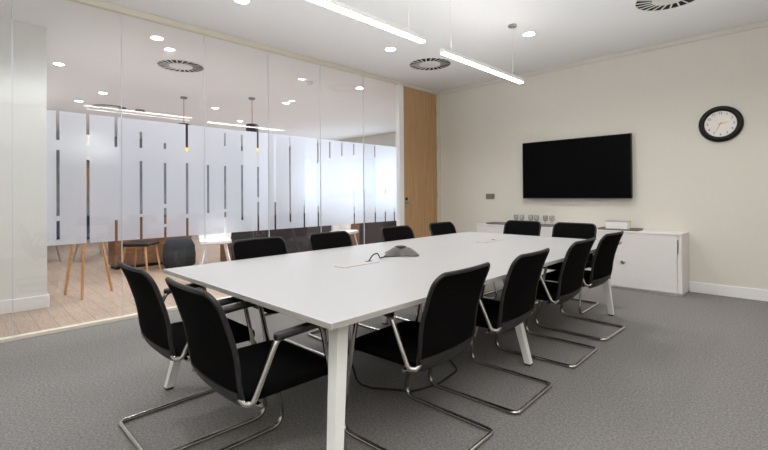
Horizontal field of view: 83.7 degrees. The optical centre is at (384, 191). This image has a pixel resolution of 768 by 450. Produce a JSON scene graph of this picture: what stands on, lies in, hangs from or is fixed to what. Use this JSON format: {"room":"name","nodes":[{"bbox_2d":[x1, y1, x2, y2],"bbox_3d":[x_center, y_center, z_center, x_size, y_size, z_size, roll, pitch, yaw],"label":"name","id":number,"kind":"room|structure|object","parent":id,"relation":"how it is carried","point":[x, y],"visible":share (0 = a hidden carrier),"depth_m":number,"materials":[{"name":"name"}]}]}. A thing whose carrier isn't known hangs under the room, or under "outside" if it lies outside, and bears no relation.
{"room":"office","nodes":[
{"label":"office","id":0,"kind":"room"},
{"bbox_2d":[0,17,46,300],"bbox_3d":[-4.751,-0.256,4.081,0.910,3.000,2.326,-1,-1,45],"label":"wall pier","id":1,"kind":"object","parent":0,"point":[29,40],"visible":1,"depth_m":4.45,"materials":[{"name":"white paint"}]},
{"bbox_2d":[0,293,49,314],"bbox_3d":[-4.734,1.177,4.079,0.948,0.135,2.344,-1,-1,45],"label":"baseboard","id":2,"kind":"structure","parent":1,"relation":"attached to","point":[43,301],"depth_m":4.44,"materials":[{"name":"white paint"}]},
{"bbox_2d":[56,132,275,215],"bbox_3d":[-8.070,-0.170,13.248,0.100,3.000,10.900,-1,-1,45],"label":"wall","id":3,"kind":"structure","parent":0,"point":[57,133],"depth_m":14.06,"materials":[{"name":"paint"}]},
{"bbox_2d":[12,0,397,336],"bbox_3d":[-1.988,-0.260,4.650,0.014,2.932,6.294,-1,-1,45],"label":"wall","id":4,"kind":"structure","parent":0,"point":[114,171],"depth_m":4.62,"materials":[{"name":"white glass"}]},
{"bbox_2d":[0,296,232,342],"bbox_3d":[-2.137,1.211,4.476,0.060,0.030,6.760,-1,-1,45],"label":"trim","id":5,"kind":"structure","parent":4,"relation":"attached to","point":[135,315],"depth_m":3.81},
{"bbox_2d":[68,0,438,94],"bbox_3d":[-1.783,-1.745,4.884,0.060,0.058,7.845,-1,-1,45],"label":"trim","id":6,"kind":"structure","parent":4,"relation":"attached to","point":[99,4],"depth_m":4.88,"materials":[{"name":"beige paint"}]},
{"bbox_2d":[395,84,404,225],"bbox_3d":[0.260,-0.248,6.932,0.085,2.942,0.103,-1,-1,45],"label":"trim","id":7,"kind":"structure","parent":4,"relation":"attached to","point":[399,101],"depth_m":6.90,"materials":[{"name":"white paint"}]},
{"bbox_2d":[403,87,437,237],"bbox_3d":[0.637,-0.247,7.265,0.104,2.922,0.890,-1,-1,45],"label":"door","id":8,"kind":"structure","parent":4,"relation":"in","point":[420,113],"depth_m":7.26,"materials":[{"name":"brown wood"}]},
{"bbox_2d":[289,132,395,228],"bbox_3d":[-0.463,-0.229,13.497,10.372,3.000,0.150,-1,-1,45],"label":"wall","id":9,"kind":"structure","parent":0,"point":[388,139],"depth_m":13.51,"materials":[{"name":"white paint"}]},
{"bbox_2d":[290,162,318,206],"bbox_3d":[-2.917,-0.244,15.902,1.900,1.600,0.060,-1,-1,45],"label":"window","id":10,"kind":"structure","parent":9,"relation":"in","point":[317,162],"depth_m":16.55,"materials":[{"name":"clear glass"}]},
{"bbox_2d":[0,229,767,449],"bbox_3d":[-2.084,1.294,7.334,16.700,0.100,10.900,-1,-1,45],"label":"floor","id":11,"kind":"structure","parent":0,"point":[689,371],"depth_m":2.65,"materials":[{"name":"grey carpet"}]},
{"bbox_2d":[55,221,60,261],"bbox_3d":[-6.194,0.871,7.811,0.508,0.823,0.474,0,0,-38],"label":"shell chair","id":12,"kind":"object","parent":11,"relation":"on","point":[57,222],"visible":0.19,"depth_m":7.93,"materials":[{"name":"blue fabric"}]},
{"bbox_2d":[63,135,112,299],"bbox_3d":[-3.541,0.293,5.138,0.494,1.902,0.529,-1,-1,45],"label":"lamp","id":13,"kind":"object","parent":11,"relation":"on","point":[87,136],"visible":0.27,"depth_m":5.13,"materials":[{"name":"brown wood"}]},
{"bbox_2d":[73,215,107,262],"bbox_3d":[-5.454,0.867,7.992,0.474,0.823,0.508,-1,0,41],"label":"shell chair","id":14,"kind":"object","parent":11,"relation":"on","point":[88,216],"visible":0.11,"depth_m":8.10,"materials":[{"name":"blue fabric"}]},
{"bbox_2d":[119,241,160,273],"bbox_3d":[-3.800,1.025,6.696,0.446,0.462,0.386,0,0,2],"label":"stool","id":15,"kind":"object","parent":11,"relation":"on","point":[143,244],"visible":0.91,"depth_m":6.55,"materials":[{"name":"black wood"}]},
{"bbox_2d":[108,214,191,269],"bbox_3d":[-4.015,0.837,7.399,0.430,0.845,1.220,-1,-1,45],"label":"base cabinet","id":16,"kind":"object","parent":11,"relation":"on","point":[114,247],"visible":0.35,"depth_m":7.08,"materials":[{"name":"black wood"}]},
{"bbox_2d":[162,237,195,268],"bbox_3d":[-3.386,1.003,7.088,0.515,0.500,0.515,-1,-1,45],"label":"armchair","id":17,"kind":"object","parent":11,"relation":"on","point":[177,251],"visible":0.94,"depth_m":6.90,"materials":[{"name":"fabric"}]},
{"bbox_2d":[118,261,266,449],"bbox_3d":[-1.015,0.777,2.248,0.544,0.849,0.604,-1,-1,45],"label":"chair","id":18,"kind":"object","parent":11,"relation":"on","point":[168,339],"visible":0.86,"depth_m":2.09,"materials":[{"name":"black fabric"}]},
{"bbox_2d":[199,217,231,264],"bbox_3d":[-2.745,0.838,6.963,0.508,0.823,0.474,0,0,-26],"label":"shell chair","id":19,"kind":"object","parent":11,"relation":"on","point":[224,238],"visible":0.57,"depth_m":6.96,"materials":[{"name":"white plastic"}]},
{"bbox_2d":[165,277,346,449],"bbox_3d":[-0.553,0.770,1.812,0.544,0.849,0.604,-1,-1,45],"label":"chair","id":20,"kind":"object","parent":11,"relation":"on","point":[246,375],"visible":0.97,"depth_m":1.66,"materials":[{"name":"black fabric"}]},
{"bbox_2d":[220,212,330,261],"bbox_3d":[-2.018,0.845,8.323,0.421,0.810,2.200,-1,-1,45],"label":"sideboard","id":21,"kind":"object","parent":11,"relation":"on","point":[296,239],"visible":0.2,"depth_m":8.21,"materials":[{"name":"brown wood"}]},
{"bbox_2d":[231,236,328,356],"bbox_3d":[-0.767,0.780,3.094,0.604,0.849,0.544,-1,-1,45],"label":"chair","id":22,"kind":"object","parent":11,"relation":"on","point":[241,249],"visible":0.23,"depth_m":3.25,"materials":[{"name":"black fabric"}]},
{"bbox_2d":[330,224,358,244],"bbox_3d":[-0.790,0.832,8.442,0.474,0.823,0.508,-1,0,23],"label":"shell chair","id":23,"kind":"object","parent":11,"relation":"on","point":[344,227],"visible":0.3,"depth_m":8.43,"materials":[{"name":"white plastic"}]},
{"bbox_2d":[307,231,395,349],"bbox_3d":[-0.289,0.780,3.577,0.604,0.849,0.544,-1,-1,45],"label":"chair","id":24,"kind":"object","parent":11,"relation":"on","point":[334,239],"visible":0.21,"depth_m":3.73,"materials":[{"name":"black fabric"}]},
{"bbox_2d":[350,212,396,245],"bbox_3d":[-0.232,0.866,9.988,0.421,0.760,1.320,-1,-1,45],"label":"sideboard","id":25,"kind":"object","parent":11,"relation":"on","point":[372,229],"visible":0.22,"depth_m":9.60,"materials":[{"name":"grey wood"}]},
{"bbox_2d":[163,232,621,449],"bbox_3d":[0.418,0.841,3.377,1.694,0.715,3.542,-1,-1,44],"label":"meeting table","id":26,"kind":"object","parent":11,"relation":"on","point":[308,286],"visible":0.89,"depth_m":2.48,"materials":[{"name":"white laminate"}]},
{"bbox_2d":[335,260,377,267],"bbox_3d":[-0.176,0.482,2.846,0.090,0.005,0.320,-1,-1,45],"label":"port","id":27,"kind":"object","parent":26,"relation":"on","point":[370,261],"visible":1,"depth_m":2.82,"materials":[{"name":"grey"}]},
{"bbox_2d":[384,245,418,256],"bbox_3d":[0.119,0.448,3.230,0.260,0.073,0.252,-1,-1,45],"label":"phone","id":28,"kind":"object","parent":26,"relation":"on","point":[400,250],"visible":1,"depth_m":3.19,"materials":[{"name":"grey plastic"}]},
{"bbox_2d":[347,348,456,391],"bbox_3d":[0.146,0.856,2.789,0.472,0.680,0.942,-1,-1,45],"label":"lead","id":29,"kind":"object","parent":26,"relation":"hanging from","point":[452,363],"visible":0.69,"depth_m":2.60,"materials":[{"name":"black rubber"}]},
{"bbox_2d":[476,239,499,242],"bbox_3d":[1.012,0.481,4.147,0.090,0.005,0.320,-1,-1,45],"label":"port","id":30,"kind":"object","parent":26,"relation":"on","point":[492,240],"visible":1,"depth_m":4.10,"materials":[{"name":"grey"}]},
{"bbox_2d":[381,225,423,320],"bbox_3d":[0.315,0.779,4.189,0.604,0.849,0.544,-1,-1,45],"label":"chair","id":31,"kind":"object","parent":11,"relation":"on","point":[393,233],"visible":0.14,"depth_m":4.36,"materials":[{"name":"black fabric"}]},
{"bbox_2d":[344,262,493,449],"bbox_3d":[0.174,0.766,2.114,0.604,0.849,0.544,-1,-1,43],"label":"chair","id":32,"kind":"object","parent":11,"relation":"on","point":[446,327],"visible":0.88,"depth_m":1.97,"materials":[{"name":"black fabric"}]},
{"bbox_2d":[429,222,496,299],"bbox_3d":[0.848,0.778,4.738,0.604,0.849,0.544,-1,-1,45],"label":"chair","id":33,"kind":"object","parent":11,"relation":"on","point":[438,228],"visible":0.23,"depth_m":4.90,"materials":[{"name":"black fabric"}]},
{"bbox_2d":[428,248,551,414],"bbox_3d":[0.659,0.766,2.626,0.604,0.849,0.544,-1,-1,43],"label":"chair","id":34,"kind":"object","parent":11,"relation":"on","point":[517,301],"visible":0.86,"depth_m":2.44,"materials":[{"name":"black fabric"}]},
{"bbox_2d":[484,220,540,295],"bbox_3d":[1.476,0.774,4.926,0.544,0.849,0.604,-1,-1,45],"label":"chair","id":35,"kind":"object","parent":11,"relation":"on","point":[516,227],"visible":0.27,"depth_m":5.10,"materials":[{"name":"black fabric"}]},
{"bbox_2d":[476,223,554,274],"bbox_3d":[2.047,0.851,6.327,1.330,0.706,0.409,-1,-1,45],"label":"base cabinet","id":36,"kind":"object","parent":11,"relation":"on","point":[483,227],"visible":0.08,"depth_m":6.40,"materials":[{"name":"white laminate"}]},
{"bbox_2d":[486,222,554,226],"bbox_3d":[2.038,0.489,6.366,1.060,0.020,0.280,-1,-1,45],"label":"serving tray","id":37,"kind":"object","parent":36,"relation":"on","point":[497,223],"visible":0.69,"depth_m":6.44,"materials":[{"name":"grey"}]},
{"bbox_2d":[495,237,596,367],"bbox_3d":[1.228,0.765,3.223,0.604,0.849,0.544,-1,-1,44],"label":"chair","id":38,"kind":"object","parent":11,"relation":"on","point":[571,275],"visible":0.85,"depth_m":3.03,"materials":[{"name":"black fabric"}]},
{"bbox_2d":[535,222,598,314],"bbox_3d":[1.898,0.768,4.485,0.544,0.849,0.604,-1,-1,45],"label":"chair","id":39,"kind":"object","parent":11,"relation":"on","point":[560,229],"visible":0.33,"depth_m":4.60,"materials":[{"name":"black fabric"}]},
{"bbox_2d":[535,231,624,340],"bbox_3d":[1.720,0.765,3.742,0.544,0.849,0.604,0,-1,-43],"label":"chair","id":40,"kind":"object","parent":11,"relation":"on","point":[600,272],"visible":0.85,"depth_m":3.57,"materials":[{"name":"black fabric"}]},
{"bbox_2d":[585,229,688,296],"bbox_3d":[2.993,0.838,5.391,1.327,0.706,0.409,-1,-1,45],"label":"base cabinet","id":41,"kind":"object","parent":11,"relation":"on","point":[652,261],"visible":0.73,"depth_m":5.01,"materials":[{"name":"white laminate"}]},
{"bbox_2d":[597,227,643,230],"bbox_3d":[2.988,0.475,5.428,0.470,0.020,0.280,-1,-1,45],"label":"serving tray","id":42,"kind":"object","parent":41,"relation":"on","point":[599,228],"visible":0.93,"depth_m":5.37,"materials":[{"name":"grey"}]},
{"bbox_2d":[605,220,630,228],"bbox_3d":[2.977,0.426,5.452,0.256,0.106,0.156,-1,-1,45],"label":"box","id":43,"kind":"object","parent":42,"relation":"on","point":[613,224],"visible":0.84,"depth_m":5.40,"materials":[{"name":"white"}]},
{"bbox_2d":[0,0,767,147],"bbox_3d":[-2.108,-1.806,7.354,16.700,0.100,10.900,-1,-1,45],"label":"ceiling","id":44,"kind":"structure","parent":0,"point":[86,39],"depth_m":5.28,"materials":[{"name":"paint"}]},
{"bbox_2d":[52,62,65,65],"bbox_3d":[-4.458,-1.744,5.876,0.164,0.006,0.164,-1,-1,45],"label":"recessed light","id":45,"kind":"object","parent":44,"relation":"in","point":[53,63],"visible":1,"depth_m":5.88,"materials":[{"name":"white"}]},
{"bbox_2d":[92,104,126,109],"bbox_3d":[-5.583,-1.712,8.731,0.606,0.014,0.606,-1,-1,45],"label":"ceiling vent","id":46,"kind":"object","parent":44,"relation":"in","point":[101,106],"visible":0.98,"depth_m":8.68,"materials":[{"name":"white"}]},
{"bbox_2d":[149,35,164,40],"bbox_3d":[-2.616,-1.764,4.938,0.164,0.006,0.164,-1,-1,45],"label":"recessed light","id":47,"kind":"object","parent":44,"relation":"in","point":[153,37],"visible":1,"depth_m":4.94,"materials":[{"name":"white"}]},
{"bbox_2d":[157,59,203,72],"bbox_3d":[-2.848,-1.752,6.011,0.606,0.014,0.606,-1,-1,45],"label":"ceiling vent","id":48,"kind":"object","parent":44,"relation":"in","point":[177,65],"visible":0.99,"depth_m":5.97,"materials":[{"name":"black"}]},
{"bbox_2d":[178,96,189,150],"bbox_3d":[-3.691,-1.240,7.906,0.230,1.000,0.230,-1,-1,45],"label":"pendant lamp","id":49,"kind":"object","parent":44,"relation":"hanging from","point":[181,97],"visible":0.35,"depth_m":7.84,"materials":[{"name":"black metal"}]},
{"bbox_2d":[233,0,250,4],"bbox_3d":[-1.328,-1.781,4.003,0.164,0.006,0.164,-1,-1,45],"label":"recessed light","id":50,"kind":"object","parent":44,"relation":"in","point":[242,2],"visible":1,"depth_m":4.03,"materials":[{"name":"white"}]},
{"bbox_2d":[246,97,258,151],"bbox_3d":[-2.469,-1.249,8.020,0.230,1.000,0.230,-1,-1,45],"label":"pendant lamp","id":51,"kind":"object","parent":44,"relation":"hanging from","point":[249,127],"visible":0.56,"depth_m":7.96,"materials":[{"name":"black metal"}]},
{"bbox_2d":[308,0,425,42],"bbox_3d":[-0.189,-1.515,3.039,0.090,0.568,1.460,-1,-1,45],"label":"linear pendant","id":52,"kind":"object","parent":44,"relation":"hanging from","point":[337,6],"visible":1,"depth_m":3.10,"materials":[{"name":"glowing white acrylic diffuser"},{"name":"white painted metal"}]},
{"bbox_2d":[384,47,396,51],"bbox_3d":[0.079,-1.783,5.384,0.164,0.006,0.164,-1,-1,45],"label":"recessed light","id":53,"kind":"object","parent":44,"relation":"in","point":[388,49],"visible":1,"depth_m":5.38,"materials":[{"name":"white"}]},
{"bbox_2d":[409,57,450,70],"bbox_3d":[0.644,-1.780,6.011,0.590,0.014,0.590,-1,-1,45],"label":"ceiling vent","id":54,"kind":"object","parent":44,"relation":"in","point":[429,63],"visible":1,"depth_m":5.97,"materials":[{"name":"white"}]},
{"bbox_2d":[440,24,523,83],"bbox_3d":[1.020,-1.502,4.262,0.090,0.598,1.460,-1,-1,45],"label":"linear pendant","id":55,"kind":"object","parent":44,"relation":"hanging from","point":[446,52],"visible":1,"depth_m":4.18,"materials":[{"name":"white"}]},
{"bbox_2d":[441,52,523,83],"bbox_3d":[1.022,-1.209,4.260,0.048,0.012,1.452,-1,-1,45],"label":"diffuser","id":56,"kind":"object","parent":55,"relation":"attached to","point":[453,55],"depth_m":4.17,"materials":[{"name":"white"}]},
{"bbox_2d":[522,31,536,36],"bbox_3d":[1.659,-1.799,4.906,0.164,0.006,0.164,-1,-1,45],"label":"recessed light","id":57,"kind":"object","parent":44,"relation":"in","point":[530,33],"visible":1,"depth_m":4.91,"materials":[{"name":"white"}]},
{"bbox_2d":[634,0,695,10],"bbox_3d":[2.677,-1.809,4.016,0.576,0.014,0.576,-1,-1,45],"label":"ceiling vent","id":58,"kind":"object","parent":44,"relation":"in","point":[643,5],"visible":1,"depth_m":4.14,"materials":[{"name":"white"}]},
{"bbox_2d":[440,26,767,290],"bbox_3d":[3.318,-0.311,5.444,6.528,3.000,0.120,-1,-1,45],"label":"wall","id":59,"kind":"structure","parent":0,"point":[716,193],"depth_m":5.34,"materials":[{"name":"beige paint"}]},
{"bbox_2d":[435,94,440,221],"bbox_3d":[0.952,-0.249,7.632,0.085,2.942,0.095,-1,-1,45],"label":"trim","id":60,"kind":"structure","parent":59,"relation":"attached to","point":[438,126],"depth_m":7.59,"materials":[{"name":"beige paint"}]},
{"bbox_2d":[486,194,494,198],"bbox_3d":[1.716,0.081,6.935,0.156,0.084,0.013,-1,-1,45],"label":"wall socket","id":61,"kind":"object","parent":59,"relation":"attached to","point":[488,196],"visible":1,"depth_m":6.93,"materials":[{"name":"grey metal"}]},
{"bbox_2d":[522,133,632,197],"bbox_3d":[2.638,-0.318,5.971,1.470,0.830,0.086,-1,-1,45],"label":"wall screen","id":62,"kind":"object","parent":59,"relation":"attached to","point":[596,166],"visible":1,"depth_m":5.86,"materials":[{"name":"black"}]},
{"bbox_2d":[439,20,767,94],"bbox_3d":[3.247,-1.782,5.412,6.353,0.058,0.022,-1,-1,45],"label":"trim","id":63,"kind":"structure","parent":59,"relation":"attached to","point":[763,23],"depth_m":5.50,"materials":[{"name":"beige paint"}]},
{"bbox_2d":[698,106,743,141],"bbox_3d":[3.804,-0.764,4.848,0.410,0.410,0.044,-1,-1,45],"label":"wall clock","id":64,"kind":"object","parent":59,"relation":"attached to","point":[719,123],"visible":1,"depth_m":4.84,"materials":[{"name":"black"}]},
{"bbox_2d":[689,281,767,301],"bbox_3d":[4.571,1.109,4.113,2.703,0.122,0.016,-1,-1,45],"label":"baseboard","id":65,"kind":"structure","parent":59,"relation":"attached to","point":[698,287],"depth_m":4.80,"materials":[{"name":"white paint"}]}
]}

